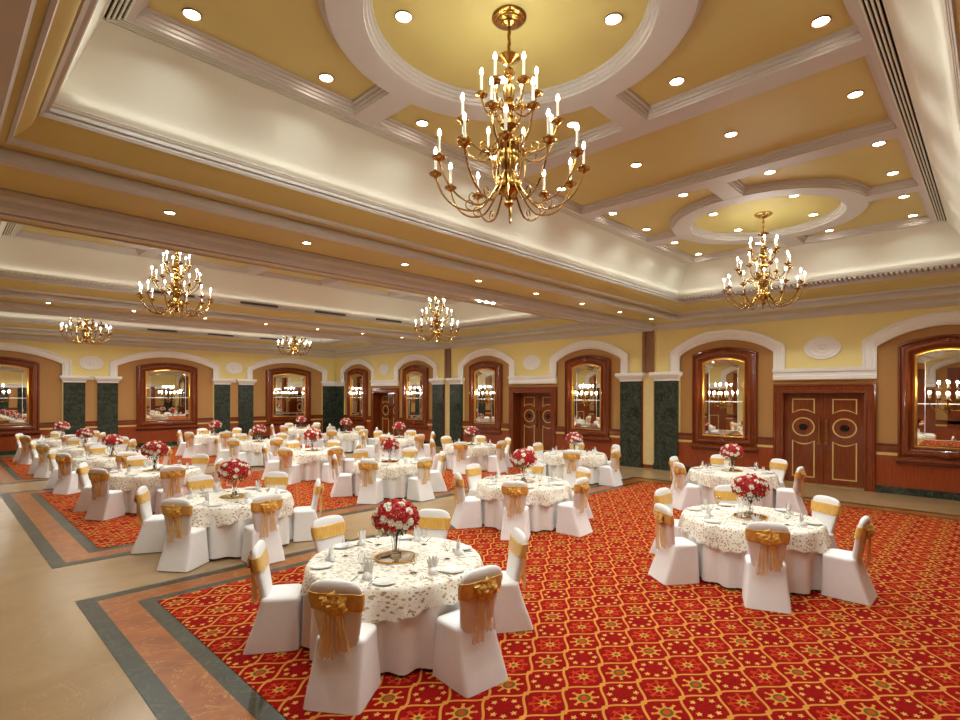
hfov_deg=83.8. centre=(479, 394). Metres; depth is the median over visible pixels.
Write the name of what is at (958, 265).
trim
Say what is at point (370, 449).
banquet chair
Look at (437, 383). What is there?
marble pilaster
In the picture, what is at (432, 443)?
banquet chair
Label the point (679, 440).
trim
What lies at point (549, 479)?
folded napkin
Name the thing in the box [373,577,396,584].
plate
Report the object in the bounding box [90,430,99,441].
banquet chair
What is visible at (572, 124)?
recessed light
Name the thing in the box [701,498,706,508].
folded napkin
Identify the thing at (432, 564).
folded napkin
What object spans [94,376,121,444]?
marble pilaster
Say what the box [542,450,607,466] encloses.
lace overlay
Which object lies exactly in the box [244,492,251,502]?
folded napkin
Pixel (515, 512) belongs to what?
banquet chair
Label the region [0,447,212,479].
trim
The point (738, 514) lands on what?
tray
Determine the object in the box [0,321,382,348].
trim
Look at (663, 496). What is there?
banquet chair
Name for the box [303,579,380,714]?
banquet chair
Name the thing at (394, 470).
lace overlay
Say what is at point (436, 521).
banquet chair
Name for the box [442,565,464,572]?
plate
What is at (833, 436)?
door
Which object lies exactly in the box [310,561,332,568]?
plate
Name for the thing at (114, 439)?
flower arrangement
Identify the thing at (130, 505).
tablecloth
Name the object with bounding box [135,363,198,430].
wall mirror
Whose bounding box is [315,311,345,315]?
air vent
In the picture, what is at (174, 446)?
trim
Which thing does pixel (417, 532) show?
folded napkin
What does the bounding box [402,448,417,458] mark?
banquet chair
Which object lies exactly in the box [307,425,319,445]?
banquet chair
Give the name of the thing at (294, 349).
brass chandelier
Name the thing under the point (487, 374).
wall mirror
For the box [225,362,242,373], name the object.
medallion
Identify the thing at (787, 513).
wine glass
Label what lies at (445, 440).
banquet chair
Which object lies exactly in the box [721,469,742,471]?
tray
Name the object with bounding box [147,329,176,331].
air vent
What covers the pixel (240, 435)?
banquet chair
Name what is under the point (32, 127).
ceiling soffit
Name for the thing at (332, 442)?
banquet chair
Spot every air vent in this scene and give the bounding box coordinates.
[77,323,111,326]
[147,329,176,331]
[149,290,194,297]
[208,333,232,336]
[241,301,277,307]
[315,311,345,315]
[376,318,401,322]
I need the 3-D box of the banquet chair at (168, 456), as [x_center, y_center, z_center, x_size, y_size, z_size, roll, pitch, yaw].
[-8.508,1.885,14.294,0.500,0.962,0.464,0,0,-20]
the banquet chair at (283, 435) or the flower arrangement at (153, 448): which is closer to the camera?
the flower arrangement at (153, 448)
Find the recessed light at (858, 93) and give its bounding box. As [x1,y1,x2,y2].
[847,90,863,98]
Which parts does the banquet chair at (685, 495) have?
sash, backrest, seat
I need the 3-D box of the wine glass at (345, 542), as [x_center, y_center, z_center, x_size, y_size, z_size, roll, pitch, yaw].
[-1.363,1.550,5.415,0.068,0.175,0.068,0,0,44]
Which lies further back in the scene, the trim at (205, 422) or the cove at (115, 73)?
the trim at (205, 422)
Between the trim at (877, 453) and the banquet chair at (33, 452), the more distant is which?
the banquet chair at (33, 452)
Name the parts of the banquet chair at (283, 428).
seat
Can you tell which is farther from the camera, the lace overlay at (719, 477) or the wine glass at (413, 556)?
the lace overlay at (719, 477)
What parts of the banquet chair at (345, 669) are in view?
backrest, sash, seat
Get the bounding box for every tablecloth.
[72,463,151,471]
[109,482,188,512]
[194,440,220,455]
[206,514,292,558]
[239,449,270,465]
[280,460,343,480]
[288,434,306,444]
[301,595,459,675]
[324,437,367,451]
[352,472,417,497]
[375,443,414,457]
[444,450,495,469]
[481,494,570,531]
[546,460,606,483]
[680,524,827,593]
[688,479,775,507]
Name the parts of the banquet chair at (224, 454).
backrest, seat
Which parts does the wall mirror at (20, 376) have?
mirror pane, sill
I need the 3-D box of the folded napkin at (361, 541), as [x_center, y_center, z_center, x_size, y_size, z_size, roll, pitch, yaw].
[-1.292,1.555,5.828,0.097,0.165,0.099,0,0,-16]
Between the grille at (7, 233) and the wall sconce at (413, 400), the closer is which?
the grille at (7, 233)
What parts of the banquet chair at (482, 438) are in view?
sash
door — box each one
[371,388,398,437]
[509,386,556,452]
[773,383,876,491]
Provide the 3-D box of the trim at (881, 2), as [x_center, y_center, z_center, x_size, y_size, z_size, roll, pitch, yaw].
[2.892,-3.462,7.761,5.220,0.060,12.960,0,0,44]
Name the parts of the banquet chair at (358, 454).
sash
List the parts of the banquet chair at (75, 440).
sash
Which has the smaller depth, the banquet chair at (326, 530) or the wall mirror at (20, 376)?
the banquet chair at (326, 530)
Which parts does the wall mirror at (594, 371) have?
sill, mirror pane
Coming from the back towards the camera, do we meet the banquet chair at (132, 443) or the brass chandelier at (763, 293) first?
the banquet chair at (132, 443)
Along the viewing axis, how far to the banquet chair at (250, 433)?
21.29 m
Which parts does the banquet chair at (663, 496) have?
sash, backrest, seat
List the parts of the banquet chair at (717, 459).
sash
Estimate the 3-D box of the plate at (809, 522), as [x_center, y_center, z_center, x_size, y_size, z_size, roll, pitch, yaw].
[4.245,1.641,6.818,0.212,0.013,0.212,0,0,44]
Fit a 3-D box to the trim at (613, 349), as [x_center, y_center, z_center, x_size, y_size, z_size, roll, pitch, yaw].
[2.017,-1.180,20.848,8.280,1.530,0.150,0,0,44]
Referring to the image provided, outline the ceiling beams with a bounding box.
[352,25,920,245]
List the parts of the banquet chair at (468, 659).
seat, sash, backrest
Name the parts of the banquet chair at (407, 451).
sash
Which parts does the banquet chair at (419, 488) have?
seat, sash, backrest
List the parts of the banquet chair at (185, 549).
sash, backrest, seat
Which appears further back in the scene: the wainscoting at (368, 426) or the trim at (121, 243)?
the wainscoting at (368, 426)
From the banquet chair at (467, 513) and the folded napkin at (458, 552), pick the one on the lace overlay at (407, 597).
the folded napkin at (458, 552)
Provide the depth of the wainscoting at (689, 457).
15.99 m
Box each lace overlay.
[32,437,92,446]
[50,445,120,457]
[72,453,151,470]
[109,465,202,491]
[179,488,294,527]
[194,434,235,443]
[239,439,285,452]
[279,448,344,463]
[288,427,320,435]
[300,536,483,623]
[323,431,367,440]
[351,458,417,478]
[374,436,423,446]
[443,443,495,456]
[476,475,572,505]
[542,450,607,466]
[677,504,831,553]
[686,466,779,489]
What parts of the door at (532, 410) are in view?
handle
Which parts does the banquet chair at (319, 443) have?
seat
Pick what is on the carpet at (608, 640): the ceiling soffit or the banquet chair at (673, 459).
the banquet chair at (673, 459)
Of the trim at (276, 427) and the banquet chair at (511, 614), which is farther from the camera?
the trim at (276, 427)
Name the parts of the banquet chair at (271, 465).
backrest, seat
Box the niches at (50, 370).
[0,350,321,422]
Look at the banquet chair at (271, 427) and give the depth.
24.84 m
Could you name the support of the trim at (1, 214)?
attached to the ceiling at (1, 217)
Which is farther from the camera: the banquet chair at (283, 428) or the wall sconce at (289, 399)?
the wall sconce at (289, 399)
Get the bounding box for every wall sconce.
[161,386,177,402]
[285,387,296,401]
[350,388,356,401]
[406,390,415,402]
[475,386,487,404]
[574,385,591,406]
[708,383,732,409]
[927,380,959,414]
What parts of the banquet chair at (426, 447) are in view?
seat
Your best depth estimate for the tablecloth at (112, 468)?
13.23 m
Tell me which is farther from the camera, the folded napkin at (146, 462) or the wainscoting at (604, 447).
the wainscoting at (604, 447)
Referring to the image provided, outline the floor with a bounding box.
[0,445,959,719]
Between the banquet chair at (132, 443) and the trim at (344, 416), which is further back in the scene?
the trim at (344, 416)
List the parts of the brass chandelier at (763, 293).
arm, arm, arm, stem, arm, arm, arm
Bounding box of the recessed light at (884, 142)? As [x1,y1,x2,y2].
[871,141,885,146]
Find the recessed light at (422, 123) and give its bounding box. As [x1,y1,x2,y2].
[416,120,428,126]
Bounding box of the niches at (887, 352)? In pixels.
[345,325,959,443]
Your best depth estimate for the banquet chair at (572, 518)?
9.14 m
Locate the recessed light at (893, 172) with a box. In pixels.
[886,171,898,175]
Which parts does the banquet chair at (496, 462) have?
seat, backrest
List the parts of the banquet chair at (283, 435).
sash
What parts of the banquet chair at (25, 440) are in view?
seat, backrest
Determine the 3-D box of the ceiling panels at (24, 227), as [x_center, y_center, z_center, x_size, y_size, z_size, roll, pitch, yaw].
[-4.096,-3.581,14.531,5.100,0.001,12.840,0,0,44]
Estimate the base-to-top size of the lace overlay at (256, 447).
0.291 m
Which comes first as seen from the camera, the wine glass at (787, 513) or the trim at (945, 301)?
the wine glass at (787, 513)
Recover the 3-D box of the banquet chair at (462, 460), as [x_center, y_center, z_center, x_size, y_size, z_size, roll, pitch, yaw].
[-0.548,1.906,16.229,0.464,0.962,0.500,0,0,14]
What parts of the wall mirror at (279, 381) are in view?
sill, mirror pane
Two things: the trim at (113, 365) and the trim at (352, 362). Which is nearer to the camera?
the trim at (113, 365)
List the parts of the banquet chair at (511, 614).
seat, backrest, sash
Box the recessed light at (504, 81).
[497,75,506,83]
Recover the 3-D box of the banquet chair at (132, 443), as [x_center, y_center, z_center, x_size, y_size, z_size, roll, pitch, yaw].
[-10.997,1.878,16.670,0.500,0.962,0.464,0,0,-10]
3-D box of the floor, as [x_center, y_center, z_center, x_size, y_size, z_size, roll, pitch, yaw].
[-3.888,2.450,14.677,29.400,0.120,18.320,0,0,44]
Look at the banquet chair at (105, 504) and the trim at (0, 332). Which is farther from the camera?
the trim at (0, 332)
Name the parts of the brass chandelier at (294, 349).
stem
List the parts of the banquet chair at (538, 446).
sash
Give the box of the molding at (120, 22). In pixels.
[101,0,947,264]
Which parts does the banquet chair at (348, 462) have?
seat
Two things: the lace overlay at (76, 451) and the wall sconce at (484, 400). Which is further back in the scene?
the wall sconce at (484, 400)
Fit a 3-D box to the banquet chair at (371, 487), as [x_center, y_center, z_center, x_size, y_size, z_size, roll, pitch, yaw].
[-2.429,1.901,11.851,0.464,0.962,0.500,0,0,10]
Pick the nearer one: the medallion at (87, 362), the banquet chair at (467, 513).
the banquet chair at (467, 513)
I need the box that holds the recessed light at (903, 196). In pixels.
[898,195,909,198]
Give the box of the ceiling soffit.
[14,0,959,312]
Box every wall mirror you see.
[0,356,41,435]
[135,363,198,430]
[265,368,311,424]
[347,368,367,424]
[402,365,428,428]
[469,361,502,434]
[562,355,610,442]
[689,347,758,452]
[894,334,959,467]
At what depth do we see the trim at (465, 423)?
22.32 m
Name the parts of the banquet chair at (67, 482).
sash, backrest, seat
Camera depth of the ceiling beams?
6.96 m
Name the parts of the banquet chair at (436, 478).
seat, backrest, sash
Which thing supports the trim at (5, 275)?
attached to the cove at (17, 255)
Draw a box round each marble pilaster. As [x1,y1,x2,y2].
[59,375,89,434]
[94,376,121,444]
[211,379,233,433]
[236,379,256,439]
[321,381,334,432]
[334,381,344,430]
[428,378,445,446]
[446,378,464,442]
[615,373,644,467]
[649,371,682,470]
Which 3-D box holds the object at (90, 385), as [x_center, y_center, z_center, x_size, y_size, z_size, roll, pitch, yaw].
[-16.440,0.882,22.594,0.066,2.950,0.430,0,0,44]
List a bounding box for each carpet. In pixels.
[1,445,310,478]
[39,457,521,548]
[157,482,959,719]
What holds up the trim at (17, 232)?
attached to the ceiling panels at (24, 227)
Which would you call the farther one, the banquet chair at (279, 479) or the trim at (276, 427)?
the trim at (276, 427)
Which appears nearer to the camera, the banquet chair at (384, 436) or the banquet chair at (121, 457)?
the banquet chair at (121, 457)
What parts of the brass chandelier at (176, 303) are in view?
arm, arm, arm, stem, arm, arm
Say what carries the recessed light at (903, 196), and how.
attached to the ceiling panels at (450, 42)
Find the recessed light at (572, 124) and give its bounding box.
[566,121,578,127]
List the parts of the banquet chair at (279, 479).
sash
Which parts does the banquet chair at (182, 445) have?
seat, backrest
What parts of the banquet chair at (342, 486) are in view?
backrest, seat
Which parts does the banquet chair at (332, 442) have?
sash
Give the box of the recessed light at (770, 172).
[764,170,775,174]
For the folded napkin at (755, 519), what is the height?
0.165 m
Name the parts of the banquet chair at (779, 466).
sash, seat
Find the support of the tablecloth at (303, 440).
on the round banquet table
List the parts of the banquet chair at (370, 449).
seat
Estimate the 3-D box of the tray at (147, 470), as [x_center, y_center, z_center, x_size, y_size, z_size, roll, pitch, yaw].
[-6.939,1.616,11.410,0.430,0.014,0.430,0,0,44]
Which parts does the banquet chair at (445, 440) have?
sash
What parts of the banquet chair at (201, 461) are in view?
sash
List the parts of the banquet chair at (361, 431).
seat, backrest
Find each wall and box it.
[0,339,335,433]
[336,305,959,431]
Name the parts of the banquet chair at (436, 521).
sash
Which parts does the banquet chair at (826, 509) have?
sash, backrest, seat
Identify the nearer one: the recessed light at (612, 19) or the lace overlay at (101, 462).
the recessed light at (612, 19)
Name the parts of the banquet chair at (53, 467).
seat, sash, backrest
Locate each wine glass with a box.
[200,485,204,496]
[234,490,238,502]
[342,538,348,556]
[358,553,364,573]
[375,529,380,545]
[410,553,416,573]
[421,528,426,544]
[444,540,450,559]
[708,503,712,516]
[715,497,719,509]
[741,510,746,524]
[784,511,789,525]
[786,503,790,516]
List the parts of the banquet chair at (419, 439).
seat, backrest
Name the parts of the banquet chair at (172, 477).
seat, sash, backrest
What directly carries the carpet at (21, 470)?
on the floor
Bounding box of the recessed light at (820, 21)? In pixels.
[810,15,831,27]
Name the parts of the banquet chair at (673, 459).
sash, backrest, seat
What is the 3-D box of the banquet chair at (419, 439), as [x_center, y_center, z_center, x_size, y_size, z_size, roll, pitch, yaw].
[-2.252,1.901,19.259,0.464,0.962,0.500,0,0,-43]
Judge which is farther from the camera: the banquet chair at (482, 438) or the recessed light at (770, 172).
the banquet chair at (482, 438)
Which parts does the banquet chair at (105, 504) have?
sash, backrest, seat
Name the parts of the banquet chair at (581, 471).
seat, sash, backrest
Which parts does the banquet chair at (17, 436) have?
seat, backrest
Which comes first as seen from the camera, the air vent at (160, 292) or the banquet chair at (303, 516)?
the banquet chair at (303, 516)
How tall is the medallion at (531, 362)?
0.600 m
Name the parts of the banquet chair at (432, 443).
backrest, seat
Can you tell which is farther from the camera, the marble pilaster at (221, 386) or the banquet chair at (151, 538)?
the marble pilaster at (221, 386)
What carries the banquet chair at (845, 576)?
on the carpet at (608, 640)
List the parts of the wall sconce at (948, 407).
stem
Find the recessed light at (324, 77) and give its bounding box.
[318,73,333,82]
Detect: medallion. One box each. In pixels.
[79,356,103,369]
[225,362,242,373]
[379,364,389,375]
[523,355,540,369]
[803,337,841,358]
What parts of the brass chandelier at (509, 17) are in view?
arm, arm, arm, arm, arm, arm, arm, arm, cage rod, cage rod, arm, cage rod, arm, arm, stem, chain, cage rod, arm, arm, cage rod, cage rod, cage rod, arm, arm, arm, arm, arm, arm, arm, arm, arm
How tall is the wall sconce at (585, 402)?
0.800 m
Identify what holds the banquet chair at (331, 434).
on the trim at (5, 477)
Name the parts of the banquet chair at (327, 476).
seat, sash, backrest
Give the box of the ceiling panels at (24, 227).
[20,225,448,300]
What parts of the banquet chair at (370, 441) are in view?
seat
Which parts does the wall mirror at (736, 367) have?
mirror pane, sill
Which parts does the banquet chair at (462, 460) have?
sash, backrest, seat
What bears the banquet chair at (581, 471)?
on the carpet at (608, 640)
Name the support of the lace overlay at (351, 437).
on the tablecloth at (348, 446)
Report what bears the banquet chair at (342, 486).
on the carpet at (122, 530)
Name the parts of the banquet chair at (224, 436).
seat, backrest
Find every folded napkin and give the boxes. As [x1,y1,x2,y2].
[143,460,148,467]
[187,487,193,497]
[202,494,209,504]
[214,482,220,491]
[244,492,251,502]
[256,480,261,489]
[274,486,279,493]
[325,543,334,561]
[357,529,365,545]
[361,560,373,580]
[413,526,421,541]
[427,555,438,574]
[454,540,463,555]
[526,468,531,476]
[547,477,552,485]
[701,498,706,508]
[703,506,710,518]
[736,496,743,507]
[752,514,761,521]
[798,513,806,525]
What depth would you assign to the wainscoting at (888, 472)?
12.76 m
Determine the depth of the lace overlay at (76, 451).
15.63 m
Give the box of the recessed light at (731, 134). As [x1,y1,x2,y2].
[724,131,737,137]
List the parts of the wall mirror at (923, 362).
sill, mirror pane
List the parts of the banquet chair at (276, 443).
seat, backrest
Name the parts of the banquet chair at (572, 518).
seat, sash, backrest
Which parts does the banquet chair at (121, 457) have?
sash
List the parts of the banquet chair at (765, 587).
seat, backrest, sash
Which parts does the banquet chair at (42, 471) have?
seat, backrest, sash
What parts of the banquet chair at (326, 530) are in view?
sash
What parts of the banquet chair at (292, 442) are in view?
sash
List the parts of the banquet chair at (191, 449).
backrest, seat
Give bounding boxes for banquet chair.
[13,433,22,460]
[17,435,31,464]
[27,441,37,473]
[33,443,50,477]
[45,449,57,488]
[50,431,63,436]
[52,453,80,494]
[61,435,75,445]
[67,437,82,445]
[73,462,91,511]
[84,442,101,454]
[85,468,124,520]
[89,445,107,454]
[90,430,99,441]
[98,432,105,441]
[114,451,136,470]
[118,436,128,451]
[125,455,147,466]
[127,439,136,450]
[131,486,166,553]
[151,446,172,465]
[155,466,185,514]
[157,498,208,571]
[175,430,185,455]
[182,432,200,457]
[186,474,213,493]
[191,454,208,474]
[196,428,207,434]
[213,458,223,489]
[214,436,228,465]
[217,431,232,454]
[227,438,246,461]
[232,428,241,433]
[235,433,247,440]
[241,494,284,563]
[243,540,302,654]
[248,429,252,439]
[261,444,279,479]
[264,472,288,489]
[265,437,282,466]
[270,424,276,436]
[276,433,286,440]
[278,447,300,484]
[280,425,292,441]
[286,440,299,448]
[293,478,323,541]
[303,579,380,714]
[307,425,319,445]
[311,515,345,552]
[313,428,323,447]
[321,446,342,482]
[326,426,335,430]
[326,430,336,439]
[327,439,339,447]
[330,454,352,496]
[344,442,361,474]
[353,429,367,451]
[353,449,367,461]
[355,426,364,430]
[357,459,383,503]
[361,433,374,458]
[367,427,378,445]
[373,430,382,438]
[379,434,394,457]
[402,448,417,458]
[406,430,415,435]
[407,457,434,501]
[410,434,424,458]
[416,509,450,538]
[423,431,434,456]
[429,439,445,469]
[430,451,446,491]
[433,565,507,697]
[441,436,451,450]
[450,472,481,528]
[453,442,469,473]
[465,463,481,496]
[473,435,485,442]
[487,440,506,472]
[494,528,532,632]
[500,481,530,540]
[504,437,512,466]
[524,462,543,475]
[527,446,545,475]
[532,442,542,462]
[556,477,592,536]
[563,450,580,487]
[569,442,584,449]
[570,467,592,518]
[599,449,622,486]
[606,444,621,478]
[648,503,698,584]
[650,487,680,553]
[668,456,687,496]
[672,462,700,509]
[710,454,729,465]
[714,485,744,503]
[742,522,790,613]
[769,458,787,487]
[776,466,807,514]
[811,495,840,548]
[821,515,876,605]
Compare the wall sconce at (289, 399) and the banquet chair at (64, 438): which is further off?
the wall sconce at (289, 399)
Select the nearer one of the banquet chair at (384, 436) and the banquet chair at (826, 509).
the banquet chair at (826, 509)
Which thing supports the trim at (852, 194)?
attached to the ceiling panels at (450, 42)
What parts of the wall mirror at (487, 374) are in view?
mirror pane, sill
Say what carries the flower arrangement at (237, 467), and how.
on the tray
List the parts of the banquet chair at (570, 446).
sash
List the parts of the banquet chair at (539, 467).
sash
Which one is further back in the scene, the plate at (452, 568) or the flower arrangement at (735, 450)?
the flower arrangement at (735, 450)
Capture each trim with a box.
[0,0,959,320]
[0,188,654,331]
[0,212,646,331]
[0,219,607,341]
[0,221,556,330]
[0,278,579,336]
[0,301,449,348]
[0,310,446,348]
[0,317,358,345]
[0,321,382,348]
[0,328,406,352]
[0,332,416,353]
[0,333,335,357]
[0,342,70,375]
[0,427,60,450]
[0,446,352,483]
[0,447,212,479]
[0,447,350,482]
[0,450,16,455]
[0,453,468,568]
[1,271,551,329]
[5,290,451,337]
[6,0,959,314]
[9,422,56,427]
[10,464,520,562]
[11,224,460,304]
[30,465,518,552]
[37,0,959,303]
[75,477,959,719]
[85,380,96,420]
[85,421,97,425]
[97,478,959,719]
[104,0,945,220]
[105,239,202,256]
[109,350,219,378]
[118,418,212,424]
[118,422,209,426]
[118,422,212,442]
[126,0,936,262]
[127,441,185,447]
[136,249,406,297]
[137,481,959,719]
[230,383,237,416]
[230,417,238,420]
[230,421,237,431]
[247,357,326,380]
[253,415,322,419]
[253,418,321,436]
[254,433,321,439]
[318,0,703,120]
[323,340,352,344]
[335,295,959,468]
[340,358,374,380]
[343,415,370,419]
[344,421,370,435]
[370,380,397,385]
[387,289,431,296]
[394,354,437,379]
[397,418,431,423]
[444,384,444,435]
[458,340,628,383]
[462,421,508,427]
[555,426,619,434]
[556,432,619,437]
[669,178,871,243]
[670,310,959,379]
[678,439,772,447]
[681,264,957,300]
[683,264,959,298]
[876,452,896,455]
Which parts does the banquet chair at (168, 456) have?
backrest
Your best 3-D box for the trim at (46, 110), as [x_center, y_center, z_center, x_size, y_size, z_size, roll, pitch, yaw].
[3.084,-2.667,7.962,6.240,0.170,14.320,0,0,44]
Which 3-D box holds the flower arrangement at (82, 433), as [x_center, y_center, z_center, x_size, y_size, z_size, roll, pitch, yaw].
[-12.106,1.311,16.392,0.474,0.572,0.477,0,0,-17]
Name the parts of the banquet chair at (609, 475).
seat, backrest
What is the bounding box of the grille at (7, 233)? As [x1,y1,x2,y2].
[1,222,465,305]
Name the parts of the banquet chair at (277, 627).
sash, backrest, seat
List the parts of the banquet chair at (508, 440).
backrest, seat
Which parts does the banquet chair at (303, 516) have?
seat, backrest, sash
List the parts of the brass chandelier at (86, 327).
stem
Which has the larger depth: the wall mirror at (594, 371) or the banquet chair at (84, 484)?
the wall mirror at (594, 371)
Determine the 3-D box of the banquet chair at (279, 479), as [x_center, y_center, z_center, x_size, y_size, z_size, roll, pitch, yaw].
[-3.735,1.897,9.634,0.464,0.962,0.500,0,0,6]
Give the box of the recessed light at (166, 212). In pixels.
[163,211,175,214]
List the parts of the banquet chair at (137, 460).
sash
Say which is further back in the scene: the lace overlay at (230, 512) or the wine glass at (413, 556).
the lace overlay at (230, 512)
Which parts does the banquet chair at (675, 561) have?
sash, backrest, seat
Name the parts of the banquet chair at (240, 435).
sash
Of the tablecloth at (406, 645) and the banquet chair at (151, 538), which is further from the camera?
the banquet chair at (151, 538)
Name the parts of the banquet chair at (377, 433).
sash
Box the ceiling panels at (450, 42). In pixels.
[147,0,926,256]
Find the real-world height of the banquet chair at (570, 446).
0.962 m
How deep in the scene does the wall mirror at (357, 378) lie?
29.21 m
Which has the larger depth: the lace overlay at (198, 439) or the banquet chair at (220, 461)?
the lace overlay at (198, 439)
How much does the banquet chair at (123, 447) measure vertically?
0.962 m
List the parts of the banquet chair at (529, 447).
seat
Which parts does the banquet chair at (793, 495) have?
seat, backrest, sash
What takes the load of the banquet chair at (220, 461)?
on the carpet at (122, 530)
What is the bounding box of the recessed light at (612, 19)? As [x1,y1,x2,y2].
[604,13,622,25]
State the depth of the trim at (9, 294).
14.71 m
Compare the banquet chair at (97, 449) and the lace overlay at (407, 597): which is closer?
the lace overlay at (407, 597)
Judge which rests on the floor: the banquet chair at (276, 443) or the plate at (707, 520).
the banquet chair at (276, 443)
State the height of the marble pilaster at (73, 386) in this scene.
3.120 m
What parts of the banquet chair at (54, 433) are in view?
sash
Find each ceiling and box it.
[0,164,959,323]
[0,216,617,342]
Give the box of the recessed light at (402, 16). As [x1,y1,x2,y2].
[395,10,412,23]
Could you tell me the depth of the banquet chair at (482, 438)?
18.54 m
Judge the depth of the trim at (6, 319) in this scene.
22.86 m
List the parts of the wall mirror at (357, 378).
mirror pane, sill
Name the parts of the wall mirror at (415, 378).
mirror pane, sill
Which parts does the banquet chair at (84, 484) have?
seat, sash, backrest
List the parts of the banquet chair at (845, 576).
seat, backrest, sash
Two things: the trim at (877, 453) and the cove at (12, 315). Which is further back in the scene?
the cove at (12, 315)
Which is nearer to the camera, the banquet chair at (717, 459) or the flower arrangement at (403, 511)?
the flower arrangement at (403, 511)
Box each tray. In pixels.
[143,468,159,471]
[219,493,244,498]
[374,550,413,563]
[381,460,398,462]
[514,479,534,482]
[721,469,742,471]
[732,512,767,519]
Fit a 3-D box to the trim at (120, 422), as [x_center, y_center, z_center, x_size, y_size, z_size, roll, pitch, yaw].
[-14.387,1.243,24.657,0.125,0.200,3.940,0,0,44]
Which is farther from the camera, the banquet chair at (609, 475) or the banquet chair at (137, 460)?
the banquet chair at (609, 475)
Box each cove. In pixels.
[0,222,537,326]
[0,311,339,342]
[52,0,959,297]
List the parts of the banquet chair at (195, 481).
sash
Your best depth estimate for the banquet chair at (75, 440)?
17.19 m
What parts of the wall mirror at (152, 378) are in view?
sill, mirror pane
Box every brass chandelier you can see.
[59,317,111,343]
[136,251,213,316]
[277,335,310,355]
[414,297,459,341]
[429,4,589,223]
[721,211,807,309]
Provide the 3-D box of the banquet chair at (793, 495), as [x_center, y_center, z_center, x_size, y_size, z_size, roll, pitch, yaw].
[6.278,1.923,10.764,0.500,0.962,0.464,0,0,44]
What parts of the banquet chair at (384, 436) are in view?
seat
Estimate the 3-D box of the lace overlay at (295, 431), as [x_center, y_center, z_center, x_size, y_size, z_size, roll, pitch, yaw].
[-8.468,1.766,25.324,1.819,0.291,1.842,0,0,-10]
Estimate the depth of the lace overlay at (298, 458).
14.63 m
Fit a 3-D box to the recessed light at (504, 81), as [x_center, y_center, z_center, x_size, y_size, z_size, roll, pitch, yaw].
[0.253,-3.573,6.058,0.170,0.040,0.170,0,0,44]
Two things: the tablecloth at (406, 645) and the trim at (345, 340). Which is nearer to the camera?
the tablecloth at (406, 645)
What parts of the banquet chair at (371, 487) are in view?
sash, backrest, seat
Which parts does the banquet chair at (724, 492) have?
sash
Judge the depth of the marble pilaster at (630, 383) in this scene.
17.82 m
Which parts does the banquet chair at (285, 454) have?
sash, backrest, seat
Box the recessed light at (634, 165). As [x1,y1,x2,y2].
[630,162,641,167]
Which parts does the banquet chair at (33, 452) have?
seat, sash, backrest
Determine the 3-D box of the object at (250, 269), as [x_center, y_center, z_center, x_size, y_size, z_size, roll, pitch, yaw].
[-4.096,-3.519,14.531,4.784,0.136,12.524,0,0,44]
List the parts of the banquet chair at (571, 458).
seat, backrest, sash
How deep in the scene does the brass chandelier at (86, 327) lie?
18.52 m
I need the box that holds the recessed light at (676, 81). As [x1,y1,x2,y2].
[669,77,684,85]
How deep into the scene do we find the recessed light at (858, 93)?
6.34 m
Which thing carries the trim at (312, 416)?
attached to the wall at (74, 352)
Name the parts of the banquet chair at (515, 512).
sash, backrest, seat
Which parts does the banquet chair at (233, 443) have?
backrest, sash, seat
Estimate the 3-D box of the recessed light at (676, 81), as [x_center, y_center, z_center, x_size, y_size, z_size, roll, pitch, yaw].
[2.240,-3.568,6.082,0.170,0.040,0.170,0,0,44]
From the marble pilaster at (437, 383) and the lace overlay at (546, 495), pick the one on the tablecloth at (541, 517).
the lace overlay at (546, 495)
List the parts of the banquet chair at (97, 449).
sash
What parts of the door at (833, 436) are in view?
handle, handle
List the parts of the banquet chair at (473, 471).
seat, sash, backrest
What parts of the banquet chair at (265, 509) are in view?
seat, sash, backrest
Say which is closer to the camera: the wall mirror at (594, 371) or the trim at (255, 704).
the trim at (255, 704)
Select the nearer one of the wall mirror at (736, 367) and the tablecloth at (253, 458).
the wall mirror at (736, 367)
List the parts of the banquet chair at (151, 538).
sash, backrest, seat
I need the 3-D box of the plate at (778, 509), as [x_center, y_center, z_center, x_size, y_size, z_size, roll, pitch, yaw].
[4.273,1.642,7.566,0.212,0.013,0.212,0,0,44]
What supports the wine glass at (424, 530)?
on the lace overlay at (407, 597)
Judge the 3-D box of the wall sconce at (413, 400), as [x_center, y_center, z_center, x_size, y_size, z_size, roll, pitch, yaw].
[-3.296,0.041,25.693,0.740,0.800,0.380,0,0,44]
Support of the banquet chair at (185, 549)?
on the floor
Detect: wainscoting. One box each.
[463,428,508,443]
[556,431,619,459]
[678,432,772,470]
[876,443,959,500]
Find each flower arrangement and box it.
[53,421,70,438]
[75,428,93,445]
[101,434,122,455]
[141,440,168,469]
[209,420,221,434]
[217,458,250,495]
[251,424,266,440]
[296,416,306,427]
[303,428,321,449]
[340,418,351,431]
[371,498,420,557]
[380,438,399,460]
[392,421,405,437]
[464,426,478,444]
[509,448,536,480]
[565,432,582,449]
[720,443,744,470]
[731,473,769,516]
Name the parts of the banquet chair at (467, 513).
sash, backrest, seat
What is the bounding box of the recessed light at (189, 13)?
[182,8,201,20]
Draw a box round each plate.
[207,503,222,506]
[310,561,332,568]
[333,543,352,547]
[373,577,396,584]
[400,534,412,538]
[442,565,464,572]
[452,544,471,549]
[686,507,701,510]
[704,519,721,522]
[718,503,732,505]
[774,508,786,511]
[806,520,822,524]
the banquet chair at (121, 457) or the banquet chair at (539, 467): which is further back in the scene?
the banquet chair at (121, 457)
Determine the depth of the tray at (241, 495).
8.48 m

